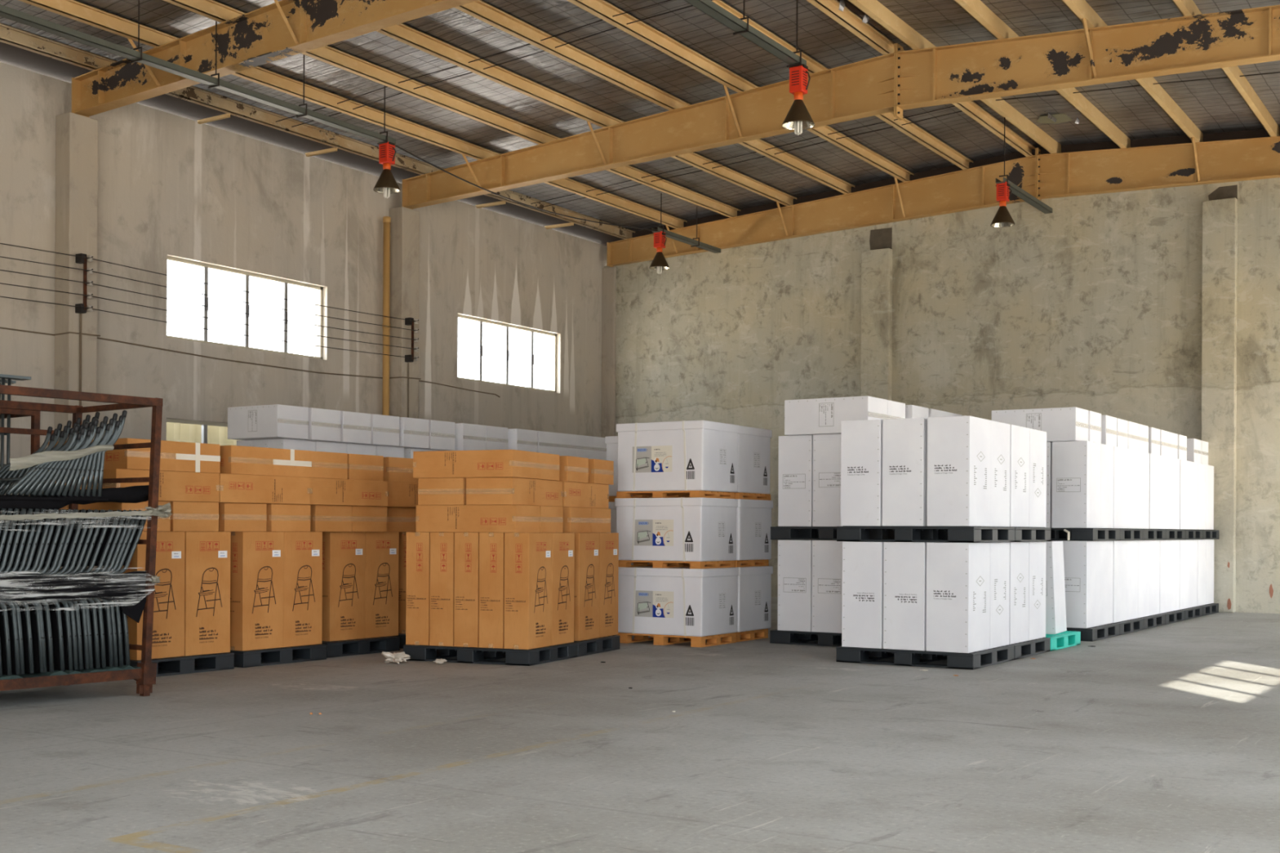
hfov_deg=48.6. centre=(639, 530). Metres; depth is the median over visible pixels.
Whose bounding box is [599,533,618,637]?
carton
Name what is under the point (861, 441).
carton
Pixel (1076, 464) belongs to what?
carton
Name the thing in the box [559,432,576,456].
carton
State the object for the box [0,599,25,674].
frame
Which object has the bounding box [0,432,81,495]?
frame
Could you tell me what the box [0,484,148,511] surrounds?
roll
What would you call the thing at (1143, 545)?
carton
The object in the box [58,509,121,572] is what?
frame
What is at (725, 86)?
brace
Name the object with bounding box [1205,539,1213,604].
carton
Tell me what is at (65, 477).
frame
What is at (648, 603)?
printed poster
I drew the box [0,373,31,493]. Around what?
frame
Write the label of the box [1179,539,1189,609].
carton
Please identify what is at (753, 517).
box
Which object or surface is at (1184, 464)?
carton
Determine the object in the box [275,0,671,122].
rod
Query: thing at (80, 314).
conduit
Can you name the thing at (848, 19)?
purlin
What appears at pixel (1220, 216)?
pillar
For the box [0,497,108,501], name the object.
sheet
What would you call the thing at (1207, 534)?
pallet
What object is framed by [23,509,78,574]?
frame
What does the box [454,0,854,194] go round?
purlin
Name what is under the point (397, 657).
film
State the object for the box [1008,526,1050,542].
pallet
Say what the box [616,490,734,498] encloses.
pallet
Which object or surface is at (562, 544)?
carton
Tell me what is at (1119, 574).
carton
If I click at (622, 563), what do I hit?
pallet
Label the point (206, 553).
carton
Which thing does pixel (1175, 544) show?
carton
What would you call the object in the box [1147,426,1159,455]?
carton
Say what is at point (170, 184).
wall
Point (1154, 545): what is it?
carton
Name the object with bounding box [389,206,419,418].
column
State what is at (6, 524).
frame
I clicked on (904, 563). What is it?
carton
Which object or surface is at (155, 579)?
knot
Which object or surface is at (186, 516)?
carton
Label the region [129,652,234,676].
pallet
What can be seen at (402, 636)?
pallet
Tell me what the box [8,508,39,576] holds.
frame
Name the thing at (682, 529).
box
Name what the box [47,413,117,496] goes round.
frame
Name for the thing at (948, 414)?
carton
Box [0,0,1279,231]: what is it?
ceiling
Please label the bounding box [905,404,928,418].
carton
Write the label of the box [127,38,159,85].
brace
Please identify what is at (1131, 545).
carton
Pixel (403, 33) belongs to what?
purlin
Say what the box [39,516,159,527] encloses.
film
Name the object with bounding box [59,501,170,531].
carton
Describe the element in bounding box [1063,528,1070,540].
strap
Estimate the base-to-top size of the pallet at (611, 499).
0.068 m
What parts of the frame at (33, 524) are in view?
fabric panel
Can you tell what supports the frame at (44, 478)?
on the sheet at (2, 498)
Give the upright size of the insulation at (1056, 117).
0.107 m
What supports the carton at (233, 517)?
on the carton
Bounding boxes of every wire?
[0,243,415,321]
[0,256,415,330]
[0,269,415,340]
[0,282,415,349]
[0,296,415,358]
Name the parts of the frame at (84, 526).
fabric panel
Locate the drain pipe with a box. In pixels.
[382,216,391,415]
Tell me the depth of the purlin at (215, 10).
19.40 m
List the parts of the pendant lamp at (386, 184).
lamp shade, bulb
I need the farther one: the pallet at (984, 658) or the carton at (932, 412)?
the carton at (932, 412)
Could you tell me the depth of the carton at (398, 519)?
14.20 m
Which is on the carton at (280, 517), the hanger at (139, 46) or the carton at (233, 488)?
the carton at (233, 488)
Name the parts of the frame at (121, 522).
fabric panel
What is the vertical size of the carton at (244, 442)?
0.985 m
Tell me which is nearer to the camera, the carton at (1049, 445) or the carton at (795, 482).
the carton at (795, 482)
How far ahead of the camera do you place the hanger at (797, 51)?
15.21 m
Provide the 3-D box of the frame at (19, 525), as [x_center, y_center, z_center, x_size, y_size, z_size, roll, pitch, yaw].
[-4.414,0.095,9.475,0.478,0.488,0.414,0,0,38]
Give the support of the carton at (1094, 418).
on the carton at (1106, 451)
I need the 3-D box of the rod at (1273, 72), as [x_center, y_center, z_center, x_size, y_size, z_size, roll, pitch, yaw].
[8.330,-5.931,18.326,7.681,0.506,0.067,0,0,33]
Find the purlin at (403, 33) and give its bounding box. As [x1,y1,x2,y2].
[376,22,796,205]
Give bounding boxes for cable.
[0,327,500,397]
[395,144,657,231]
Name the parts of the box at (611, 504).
lid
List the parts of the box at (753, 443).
lid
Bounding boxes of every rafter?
[71,0,477,117]
[401,4,1279,208]
[606,136,1279,266]
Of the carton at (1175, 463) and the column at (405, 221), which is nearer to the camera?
the carton at (1175, 463)
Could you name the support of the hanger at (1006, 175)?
hanging from the purlin at (875, 10)
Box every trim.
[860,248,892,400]
[869,227,892,249]
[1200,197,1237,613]
[1208,184,1237,199]
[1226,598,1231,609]
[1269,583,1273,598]
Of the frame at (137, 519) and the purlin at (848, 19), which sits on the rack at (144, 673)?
the frame at (137, 519)
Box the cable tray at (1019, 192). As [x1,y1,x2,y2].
[995,177,1052,213]
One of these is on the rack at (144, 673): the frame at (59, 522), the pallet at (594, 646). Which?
the frame at (59, 522)
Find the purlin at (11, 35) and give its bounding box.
[0,22,635,239]
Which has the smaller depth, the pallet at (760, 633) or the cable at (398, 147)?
the pallet at (760, 633)
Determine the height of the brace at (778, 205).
0.580 m
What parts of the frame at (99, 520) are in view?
fabric panel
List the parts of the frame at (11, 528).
fabric panel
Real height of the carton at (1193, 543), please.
0.965 m
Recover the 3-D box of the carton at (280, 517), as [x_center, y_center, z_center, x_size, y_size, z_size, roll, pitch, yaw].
[-3.565,-0.114,13.024,1.033,0.247,0.473,0,0,33]
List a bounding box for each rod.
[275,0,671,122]
[291,0,712,127]
[530,105,955,204]
[541,111,961,207]
[995,71,1279,100]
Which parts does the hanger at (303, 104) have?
rod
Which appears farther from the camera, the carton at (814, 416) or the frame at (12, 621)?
the carton at (814, 416)
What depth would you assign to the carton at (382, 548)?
13.92 m
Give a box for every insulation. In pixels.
[837,0,869,23]
[1035,111,1079,124]
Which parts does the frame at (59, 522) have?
fabric panel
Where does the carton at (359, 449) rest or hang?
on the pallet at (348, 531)
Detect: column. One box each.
[54,111,97,600]
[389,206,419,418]
[601,266,616,437]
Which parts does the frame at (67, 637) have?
fabric panel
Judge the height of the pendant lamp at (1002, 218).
0.620 m
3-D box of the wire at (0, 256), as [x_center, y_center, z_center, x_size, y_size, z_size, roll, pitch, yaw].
[-9.283,-3.179,13.759,0.011,0.111,21.010,0,0,33]
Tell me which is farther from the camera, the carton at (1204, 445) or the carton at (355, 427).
the carton at (1204, 445)
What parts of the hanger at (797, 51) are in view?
rod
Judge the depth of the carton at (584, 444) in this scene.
21.27 m
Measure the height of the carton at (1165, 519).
0.965 m
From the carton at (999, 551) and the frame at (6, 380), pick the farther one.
the carton at (999, 551)
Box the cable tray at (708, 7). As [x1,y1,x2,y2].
[684,0,806,65]
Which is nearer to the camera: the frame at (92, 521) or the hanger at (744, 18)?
the frame at (92, 521)
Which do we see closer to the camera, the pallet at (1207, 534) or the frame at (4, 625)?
the frame at (4, 625)
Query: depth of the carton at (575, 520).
13.74 m
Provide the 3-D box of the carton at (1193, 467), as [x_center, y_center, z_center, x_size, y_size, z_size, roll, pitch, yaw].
[7.743,-0.496,20.362,0.392,0.965,0.567,0,0,33]
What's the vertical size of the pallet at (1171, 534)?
0.142 m
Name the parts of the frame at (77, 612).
fabric panel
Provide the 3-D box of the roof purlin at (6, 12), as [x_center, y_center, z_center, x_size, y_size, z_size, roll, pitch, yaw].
[-6.763,-5.127,13.261,0.120,0.070,12.900,0,0,33]
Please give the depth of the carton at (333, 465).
13.18 m
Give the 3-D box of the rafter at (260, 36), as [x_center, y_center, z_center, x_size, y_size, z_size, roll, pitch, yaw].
[0.050,-5.694,13.180,16.795,1.103,0.240,0,0,33]
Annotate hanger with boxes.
[130,0,142,62]
[208,21,219,88]
[296,54,306,117]
[377,85,387,144]
[657,193,663,232]
[690,206,699,247]
[733,0,748,35]
[786,0,801,66]
[999,117,1008,182]
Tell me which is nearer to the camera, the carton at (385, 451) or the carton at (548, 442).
the carton at (385, 451)
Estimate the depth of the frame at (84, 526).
9.80 m
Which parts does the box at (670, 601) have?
lid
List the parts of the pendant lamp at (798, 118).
lamp shade, bulb, cord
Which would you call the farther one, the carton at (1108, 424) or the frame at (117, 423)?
the carton at (1108, 424)
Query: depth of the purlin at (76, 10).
19.28 m
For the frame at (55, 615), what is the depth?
9.70 m
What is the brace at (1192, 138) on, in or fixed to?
attached to the rafter at (1059, 175)
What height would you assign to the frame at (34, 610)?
0.595 m
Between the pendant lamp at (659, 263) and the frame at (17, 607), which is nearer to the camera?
the frame at (17, 607)
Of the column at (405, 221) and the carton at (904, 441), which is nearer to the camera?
the carton at (904, 441)
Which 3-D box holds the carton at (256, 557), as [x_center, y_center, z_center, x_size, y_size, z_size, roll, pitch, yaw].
[-3.405,0.526,12.508,0.251,1.033,0.474,0,0,33]
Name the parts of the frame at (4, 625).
fabric panel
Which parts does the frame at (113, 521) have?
fabric panel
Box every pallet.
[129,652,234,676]
[194,644,326,667]
[321,635,399,657]
[347,531,388,532]
[391,633,405,648]
[403,642,577,666]
[573,635,619,657]
[608,496,648,502]
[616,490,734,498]
[617,632,736,647]
[618,560,734,568]
[666,492,770,500]
[666,559,768,567]
[667,628,768,642]
[769,629,841,646]
[770,526,836,540]
[835,644,1014,670]
[836,525,1014,542]
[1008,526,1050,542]
[1008,637,1050,659]
[1045,631,1080,651]
[1050,528,1119,541]
[1066,622,1119,641]
[1112,617,1143,635]
[1115,528,1144,540]
[1137,613,1165,629]
[1143,528,1165,540]
[1160,609,1185,624]
[1162,528,1185,539]
[1181,606,1202,620]
[1185,529,1203,539]
[1198,603,1218,616]
[1203,529,1218,539]
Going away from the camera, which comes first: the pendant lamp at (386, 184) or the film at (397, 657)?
the film at (397, 657)
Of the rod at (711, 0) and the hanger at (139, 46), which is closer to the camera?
the hanger at (139, 46)
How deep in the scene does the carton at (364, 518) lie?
13.65 m
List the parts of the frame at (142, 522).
fabric panel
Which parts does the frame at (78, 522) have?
fabric panel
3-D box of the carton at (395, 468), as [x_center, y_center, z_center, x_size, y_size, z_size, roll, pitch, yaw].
[-2.783,-0.605,14.469,1.033,0.247,0.473,0,0,33]
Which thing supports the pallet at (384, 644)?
on the floor
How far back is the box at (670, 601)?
14.85 m
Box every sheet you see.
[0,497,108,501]
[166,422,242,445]
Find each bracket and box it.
[197,113,230,124]
[305,147,337,156]
[475,200,506,208]
[544,222,573,229]
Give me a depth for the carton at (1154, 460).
18.30 m
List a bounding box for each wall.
[0,62,606,604]
[604,177,1279,613]
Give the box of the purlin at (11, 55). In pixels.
[0,41,623,244]
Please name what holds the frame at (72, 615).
on the rack at (144, 673)
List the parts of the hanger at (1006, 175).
rod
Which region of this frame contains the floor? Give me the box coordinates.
[0,596,1279,852]
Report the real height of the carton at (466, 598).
1.033 m
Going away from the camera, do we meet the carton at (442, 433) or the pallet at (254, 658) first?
the pallet at (254, 658)
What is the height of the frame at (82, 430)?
0.496 m
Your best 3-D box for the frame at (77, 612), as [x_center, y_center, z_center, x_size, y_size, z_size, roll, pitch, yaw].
[-4.114,0.664,9.857,0.478,0.595,0.275,0,0,38]
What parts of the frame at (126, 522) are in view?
fabric panel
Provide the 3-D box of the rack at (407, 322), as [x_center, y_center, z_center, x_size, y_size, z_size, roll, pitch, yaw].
[-3.631,-3.037,22.617,0.206,0.700,0.125,0,0,33]
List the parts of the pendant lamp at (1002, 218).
lamp shade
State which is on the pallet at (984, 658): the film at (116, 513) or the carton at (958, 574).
the carton at (958, 574)
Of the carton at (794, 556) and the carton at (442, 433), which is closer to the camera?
the carton at (794, 556)
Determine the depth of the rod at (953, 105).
22.52 m
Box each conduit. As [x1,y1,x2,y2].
[79,313,81,405]
[407,363,408,417]
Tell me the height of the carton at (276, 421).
0.372 m
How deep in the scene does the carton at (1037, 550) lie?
14.06 m
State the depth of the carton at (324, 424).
16.77 m
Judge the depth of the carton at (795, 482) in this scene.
15.01 m
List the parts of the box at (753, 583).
lid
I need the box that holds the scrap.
[118,591,146,622]
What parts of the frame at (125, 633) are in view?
fabric panel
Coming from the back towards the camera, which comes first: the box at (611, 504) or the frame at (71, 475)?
the box at (611, 504)
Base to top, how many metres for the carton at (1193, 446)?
0.370 m
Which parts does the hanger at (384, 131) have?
rod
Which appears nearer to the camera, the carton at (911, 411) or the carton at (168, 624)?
the carton at (168, 624)
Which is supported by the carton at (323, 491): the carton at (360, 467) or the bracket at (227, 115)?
the carton at (360, 467)
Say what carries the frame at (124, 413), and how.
on the sheet at (2, 498)
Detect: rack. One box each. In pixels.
[0,384,163,696]
[0,408,39,603]
[75,253,93,313]
[404,317,418,362]
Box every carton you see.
[48,438,175,471]
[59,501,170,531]
[80,468,219,502]
[120,531,185,660]
[170,501,218,531]
[175,441,220,473]
[184,531,231,656]
[212,473,310,504]
[218,502,266,531]
[219,444,272,475]
[227,404,308,439]
[230,531,284,651]
[236,440,252,446]
[252,439,267,447]
[266,503,310,531]
[267,438,315,451]
[272,448,311,477]
[280,531,322,647]
[299,407,341,442]
[310,477,387,506]
[310,505,351,531]
[311,450,347,479]
[311,531,365,641]
[315,440,346,453]
[332,410,370,444]
[346,443,376,455]
[346,453,383,480]
[351,506,386,532]
[361,413,399,446]
[364,532,399,638]
[376,445,404,457]
[377,481,418,507]
[383,457,417,483]
[386,506,416,532]
[394,417,429,448]
[398,532,406,633]
[404,448,436,458]
[405,532,430,645]
[413,449,537,479]
[415,505,539,533]
[417,477,466,505]
[426,419,454,450]
[429,532,454,646]
[453,532,483,647]
[454,422,485,450]
[466,477,562,506]
[479,533,504,648]
[485,425,507,449]
[503,533,552,649]
[507,428,537,452]
[537,431,559,454]
[537,452,559,480]
[538,506,563,533]
[551,533,574,645]
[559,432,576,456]
[559,455,588,483]
[562,481,608,508]
[563,506,591,533]
[573,533,599,640]
[575,435,593,458]
[587,458,613,484]
[591,507,610,533]
[593,436,606,460]
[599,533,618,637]
[777,435,813,526]
[777,539,812,631]
[784,395,887,435]
[811,540,857,633]
[812,434,843,526]
[840,419,893,526]
[841,541,883,648]
[882,417,929,526]
[883,542,933,650]
[887,400,905,418]
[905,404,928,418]
[925,542,990,653]
[926,415,991,526]
[928,408,946,417]
[946,412,962,417]
[986,542,1009,648]
[990,420,1010,526]
[991,407,1088,442]
[1008,542,1028,644]
[1009,424,1029,527]
[1028,542,1045,640]
[1029,428,1046,527]
[1045,441,1052,528]
[1045,541,1066,634]
[1051,440,1100,528]
[1059,540,1100,628]
[1088,410,1101,443]
[1100,443,1113,528]
[1100,540,1113,625]
[1101,414,1116,446]
[1112,540,1126,622]
[1113,446,1126,528]
[1116,417,1128,448]
[1124,448,1138,528]
[1126,540,1137,620]
[1128,421,1138,450]
[1137,451,1149,528]
[1137,540,1149,617]
[1138,423,1148,453]
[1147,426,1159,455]
[1148,453,1160,528]
[1149,540,1159,615]
[1160,429,1169,457]
[1160,455,1170,528]
[1160,540,1170,613]
[1164,539,1179,611]
[1168,431,1177,458]
[1170,457,1179,528]
[1177,434,1186,460]
[1179,459,1190,529]
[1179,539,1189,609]
[1186,438,1200,463]
[1188,539,1197,608]
[1189,461,1198,529]
[1197,462,1206,529]
[1197,539,1205,606]
[1200,440,1208,464]
[1205,464,1213,529]
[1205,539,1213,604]
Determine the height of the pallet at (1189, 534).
0.142 m
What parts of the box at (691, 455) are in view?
lid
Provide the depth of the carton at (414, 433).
18.09 m
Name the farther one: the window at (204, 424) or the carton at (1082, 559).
the window at (204, 424)
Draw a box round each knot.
[142,502,172,517]
[149,575,159,583]
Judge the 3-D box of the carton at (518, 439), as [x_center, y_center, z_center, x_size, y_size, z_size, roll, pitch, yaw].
[-1.946,-1.242,20.304,0.838,0.372,0.480,0,0,33]
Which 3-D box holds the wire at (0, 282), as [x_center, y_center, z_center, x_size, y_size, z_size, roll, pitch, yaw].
[-9.285,-2.869,13.759,0.011,0.111,21.010,0,0,33]
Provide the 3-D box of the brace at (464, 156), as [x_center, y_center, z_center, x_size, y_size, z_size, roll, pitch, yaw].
[-2.572,-5.497,21.746,0.046,0.514,0.474,0,0,35]
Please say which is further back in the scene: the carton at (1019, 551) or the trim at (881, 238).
the trim at (881, 238)
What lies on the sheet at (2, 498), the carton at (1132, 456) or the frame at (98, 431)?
the frame at (98, 431)
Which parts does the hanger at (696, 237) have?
rod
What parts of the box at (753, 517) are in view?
lid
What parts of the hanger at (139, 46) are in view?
rod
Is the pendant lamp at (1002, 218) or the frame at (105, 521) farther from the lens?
the pendant lamp at (1002, 218)
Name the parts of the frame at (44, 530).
fabric panel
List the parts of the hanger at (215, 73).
rod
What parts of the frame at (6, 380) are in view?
plate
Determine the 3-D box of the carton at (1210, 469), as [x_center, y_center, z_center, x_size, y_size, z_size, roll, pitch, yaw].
[8.360,-0.493,21.315,0.392,0.965,0.567,0,0,32]
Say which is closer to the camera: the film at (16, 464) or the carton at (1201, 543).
the film at (16, 464)
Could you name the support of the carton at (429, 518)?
on the carton at (418, 544)
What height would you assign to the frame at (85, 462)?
0.569 m
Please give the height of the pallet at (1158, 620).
0.142 m
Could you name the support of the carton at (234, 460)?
on the carton at (233, 488)
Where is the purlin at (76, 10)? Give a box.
[18,0,687,228]
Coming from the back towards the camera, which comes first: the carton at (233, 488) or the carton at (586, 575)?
the carton at (586, 575)
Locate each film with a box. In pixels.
[0,510,152,519]
[0,572,153,610]
[8,444,114,471]
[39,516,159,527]
[381,651,410,663]
[433,658,446,663]
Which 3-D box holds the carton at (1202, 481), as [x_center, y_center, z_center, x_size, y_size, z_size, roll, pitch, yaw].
[8.056,-0.494,20.847,0.392,0.965,0.567,0,0,33]
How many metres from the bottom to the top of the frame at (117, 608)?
0.595 m
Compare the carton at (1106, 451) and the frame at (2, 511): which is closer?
the frame at (2, 511)
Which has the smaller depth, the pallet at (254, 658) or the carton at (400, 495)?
the pallet at (254, 658)
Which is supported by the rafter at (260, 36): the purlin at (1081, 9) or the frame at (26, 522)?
the purlin at (1081, 9)
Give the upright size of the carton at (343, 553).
1.033 m
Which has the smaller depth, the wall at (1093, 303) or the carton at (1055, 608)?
the carton at (1055, 608)
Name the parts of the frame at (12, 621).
fabric panel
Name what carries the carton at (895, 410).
on the carton
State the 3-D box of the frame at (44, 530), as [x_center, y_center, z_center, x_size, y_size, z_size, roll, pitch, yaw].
[-4.298,0.096,9.621,0.478,0.489,0.426,0,0,38]
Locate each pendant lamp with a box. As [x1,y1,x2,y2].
[373,141,400,198]
[648,231,669,274]
[782,64,814,135]
[990,181,1015,227]
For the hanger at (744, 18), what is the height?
1.143 m
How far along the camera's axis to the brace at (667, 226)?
26.67 m
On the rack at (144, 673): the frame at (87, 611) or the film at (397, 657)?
the frame at (87, 611)
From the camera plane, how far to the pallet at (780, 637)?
15.05 m
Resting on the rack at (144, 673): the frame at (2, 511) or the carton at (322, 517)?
the frame at (2, 511)
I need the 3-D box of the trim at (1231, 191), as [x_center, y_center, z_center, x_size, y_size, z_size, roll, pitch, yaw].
[8.891,-5.138,21.648,0.420,0.220,0.001,0,0,33]
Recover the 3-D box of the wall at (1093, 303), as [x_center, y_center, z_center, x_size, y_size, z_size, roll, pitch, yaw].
[6.546,-2.105,23.238,17.741,6.672,0.130,0,0,33]
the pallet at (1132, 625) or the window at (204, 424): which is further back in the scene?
the window at (204, 424)
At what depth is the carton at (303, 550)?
12.83 m
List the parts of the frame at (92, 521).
fabric panel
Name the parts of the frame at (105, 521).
fabric panel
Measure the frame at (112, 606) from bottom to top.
0.595 m
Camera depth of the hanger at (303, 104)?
17.31 m
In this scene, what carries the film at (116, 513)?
attached to the rack at (144, 673)
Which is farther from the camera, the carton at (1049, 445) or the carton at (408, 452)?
the carton at (408, 452)
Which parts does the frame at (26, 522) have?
fabric panel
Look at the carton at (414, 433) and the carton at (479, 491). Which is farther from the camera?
the carton at (414, 433)
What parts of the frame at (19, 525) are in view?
fabric panel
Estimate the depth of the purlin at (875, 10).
18.04 m
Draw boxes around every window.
[166,256,323,359]
[166,417,227,443]
[457,314,556,392]
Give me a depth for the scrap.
10.08 m
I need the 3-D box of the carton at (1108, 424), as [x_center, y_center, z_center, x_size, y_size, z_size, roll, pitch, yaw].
[5.217,-1.177,17.163,0.958,0.370,0.494,0,0,33]
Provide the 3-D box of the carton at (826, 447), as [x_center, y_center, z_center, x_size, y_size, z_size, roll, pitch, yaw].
[2.132,-0.522,15.039,0.392,0.965,0.567,0,0,33]
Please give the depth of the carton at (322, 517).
13.22 m
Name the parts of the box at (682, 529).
lid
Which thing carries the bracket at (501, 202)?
attached to the wall at (170, 184)
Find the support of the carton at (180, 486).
on the carton at (186, 516)
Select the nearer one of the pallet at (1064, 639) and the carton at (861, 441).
the carton at (861, 441)
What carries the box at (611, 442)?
on the pallet
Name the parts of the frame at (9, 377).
leg, leg, plate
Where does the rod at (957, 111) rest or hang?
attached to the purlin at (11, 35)
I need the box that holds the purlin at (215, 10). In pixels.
[163,0,740,217]
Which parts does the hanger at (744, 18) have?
rod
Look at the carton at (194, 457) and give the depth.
11.85 m
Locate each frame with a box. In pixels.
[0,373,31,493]
[0,379,15,423]
[0,422,88,496]
[0,425,79,495]
[0,427,84,496]
[0,430,91,496]
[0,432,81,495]
[0,507,6,535]
[0,508,13,559]
[0,508,19,573]
[0,508,26,576]
[0,508,33,577]
[0,599,12,675]
[0,599,20,675]
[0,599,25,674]
[0,599,44,672]
[0,639,2,675]
[2,508,58,573]
[4,600,47,672]
[5,424,94,496]
[5,600,34,673]
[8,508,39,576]
[8,509,66,573]
[12,419,98,496]
[15,509,73,574]
[17,426,101,496]
[17,599,53,671]
[18,508,45,574]
[23,421,104,496]
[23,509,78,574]
[25,508,53,573]
[27,509,86,575]
[27,598,65,671]
[29,416,108,496]
[30,599,73,670]
[35,423,111,496]
[38,600,78,670]
[39,600,83,670]
[40,509,98,575]
[41,418,114,496]
[44,598,89,669]
[46,509,105,573]
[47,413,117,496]
[50,599,93,669]
[53,420,119,496]
[56,598,100,668]
[58,509,92,575]
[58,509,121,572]
[61,415,123,496]
[66,409,127,496]
[66,510,127,573]
[72,510,132,573]
[76,600,118,666]
[77,598,114,666]
[79,510,137,573]
[83,509,112,572]
[84,510,141,573]
[84,510,147,573]
[86,599,130,666]
[87,600,124,666]
[88,597,106,667]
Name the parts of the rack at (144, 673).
rail, rail, rail, post, rail, rail, rail, rail, rail, rail, post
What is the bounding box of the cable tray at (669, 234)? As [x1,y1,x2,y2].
[652,226,720,253]
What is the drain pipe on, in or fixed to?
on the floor
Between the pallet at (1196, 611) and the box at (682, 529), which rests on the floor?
the pallet at (1196, 611)
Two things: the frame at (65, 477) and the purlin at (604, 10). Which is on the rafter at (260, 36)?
the purlin at (604, 10)
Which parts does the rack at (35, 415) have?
rail, rail, post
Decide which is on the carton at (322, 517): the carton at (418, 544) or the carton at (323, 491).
the carton at (323, 491)
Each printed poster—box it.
[632,445,672,472]
[634,520,673,546]
[635,590,673,617]
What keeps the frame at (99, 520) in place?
on the rack at (144, 673)
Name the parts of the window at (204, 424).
frame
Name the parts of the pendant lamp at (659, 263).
lamp shade, bulb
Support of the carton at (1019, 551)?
on the pallet at (1039, 646)
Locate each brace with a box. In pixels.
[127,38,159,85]
[274,0,298,44]
[462,154,482,190]
[586,120,606,164]
[666,225,677,253]
[722,84,742,137]
[776,201,787,235]
[893,177,905,217]
[1081,17,1097,78]
[1191,137,1199,181]
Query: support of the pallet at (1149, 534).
on the carton at (1143, 545)
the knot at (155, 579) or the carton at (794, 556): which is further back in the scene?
the carton at (794, 556)
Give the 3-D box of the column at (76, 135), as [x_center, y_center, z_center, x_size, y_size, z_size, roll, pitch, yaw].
[-7.067,-2.003,17.773,0.295,6.340,0.406,0,0,33]
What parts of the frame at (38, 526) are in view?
fabric panel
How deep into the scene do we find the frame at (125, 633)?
10.08 m
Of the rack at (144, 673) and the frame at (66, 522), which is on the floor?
the rack at (144, 673)
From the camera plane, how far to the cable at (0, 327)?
19.89 m
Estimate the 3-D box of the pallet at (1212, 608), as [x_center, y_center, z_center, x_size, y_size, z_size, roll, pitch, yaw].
[7.889,1.166,21.308,1.300,0.142,1.150,0,0,33]
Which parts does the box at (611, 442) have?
lid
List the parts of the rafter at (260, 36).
plate, stiffener plate, stiffener plate, stiffener plate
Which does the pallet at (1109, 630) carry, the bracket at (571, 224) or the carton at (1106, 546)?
the carton at (1106, 546)
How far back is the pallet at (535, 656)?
12.89 m
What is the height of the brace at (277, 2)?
0.583 m
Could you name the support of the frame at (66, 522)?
on the rack at (144, 673)
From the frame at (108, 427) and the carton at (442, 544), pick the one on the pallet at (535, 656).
the carton at (442, 544)
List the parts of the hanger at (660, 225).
rod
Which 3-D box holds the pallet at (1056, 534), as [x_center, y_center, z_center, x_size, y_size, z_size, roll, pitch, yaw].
[4.753,0.043,16.451,1.300,0.142,1.150,0,0,33]
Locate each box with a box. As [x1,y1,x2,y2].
[604,435,633,496]
[608,502,616,533]
[614,497,737,561]
[616,420,739,492]
[617,566,738,636]
[734,498,773,560]
[736,565,773,632]
[737,425,772,493]
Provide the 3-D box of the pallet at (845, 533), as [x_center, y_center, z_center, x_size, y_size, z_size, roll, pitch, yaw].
[2.662,0.034,13.174,1.300,0.142,1.150,0,0,32]
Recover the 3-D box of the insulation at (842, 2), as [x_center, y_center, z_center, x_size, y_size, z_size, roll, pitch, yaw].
[2.483,-6.194,16.793,0.414,0.243,1.638,0,0,33]
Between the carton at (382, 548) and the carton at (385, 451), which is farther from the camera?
the carton at (385, 451)
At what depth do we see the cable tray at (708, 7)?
14.29 m
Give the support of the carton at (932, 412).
on the carton
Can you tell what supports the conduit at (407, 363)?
attached to the wall at (170, 184)
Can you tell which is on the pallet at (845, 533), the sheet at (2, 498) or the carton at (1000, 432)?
the carton at (1000, 432)
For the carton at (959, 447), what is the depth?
12.49 m
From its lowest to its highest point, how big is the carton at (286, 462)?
0.247 m
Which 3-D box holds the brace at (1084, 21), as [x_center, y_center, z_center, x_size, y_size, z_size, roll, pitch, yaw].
[5.280,-5.673,16.669,0.046,0.644,0.478,0,0,35]
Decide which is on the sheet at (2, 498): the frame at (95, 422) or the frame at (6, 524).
the frame at (95, 422)
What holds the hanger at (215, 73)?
hanging from the purlin at (215, 10)
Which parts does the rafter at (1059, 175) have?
plate, stiffener plate, stiffener plate, stiffener plate, stiffener plate, stiffener plate, ridge plate, stiffener plate, stiffener plate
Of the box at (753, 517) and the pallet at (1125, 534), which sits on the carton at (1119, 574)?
the pallet at (1125, 534)
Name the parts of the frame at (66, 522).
fabric panel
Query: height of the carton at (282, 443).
0.985 m
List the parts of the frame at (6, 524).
fabric panel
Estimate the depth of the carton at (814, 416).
14.76 m
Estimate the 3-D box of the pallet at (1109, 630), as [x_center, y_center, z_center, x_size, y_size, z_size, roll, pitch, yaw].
[4.748,1.151,16.451,1.300,0.142,1.150,0,0,33]
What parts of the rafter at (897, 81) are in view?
plate, stiffener plate, stiffener plate, stiffener plate, stiffener plate, stiffener plate, ridge plate, stiffener plate, stiffener plate, stiffener plate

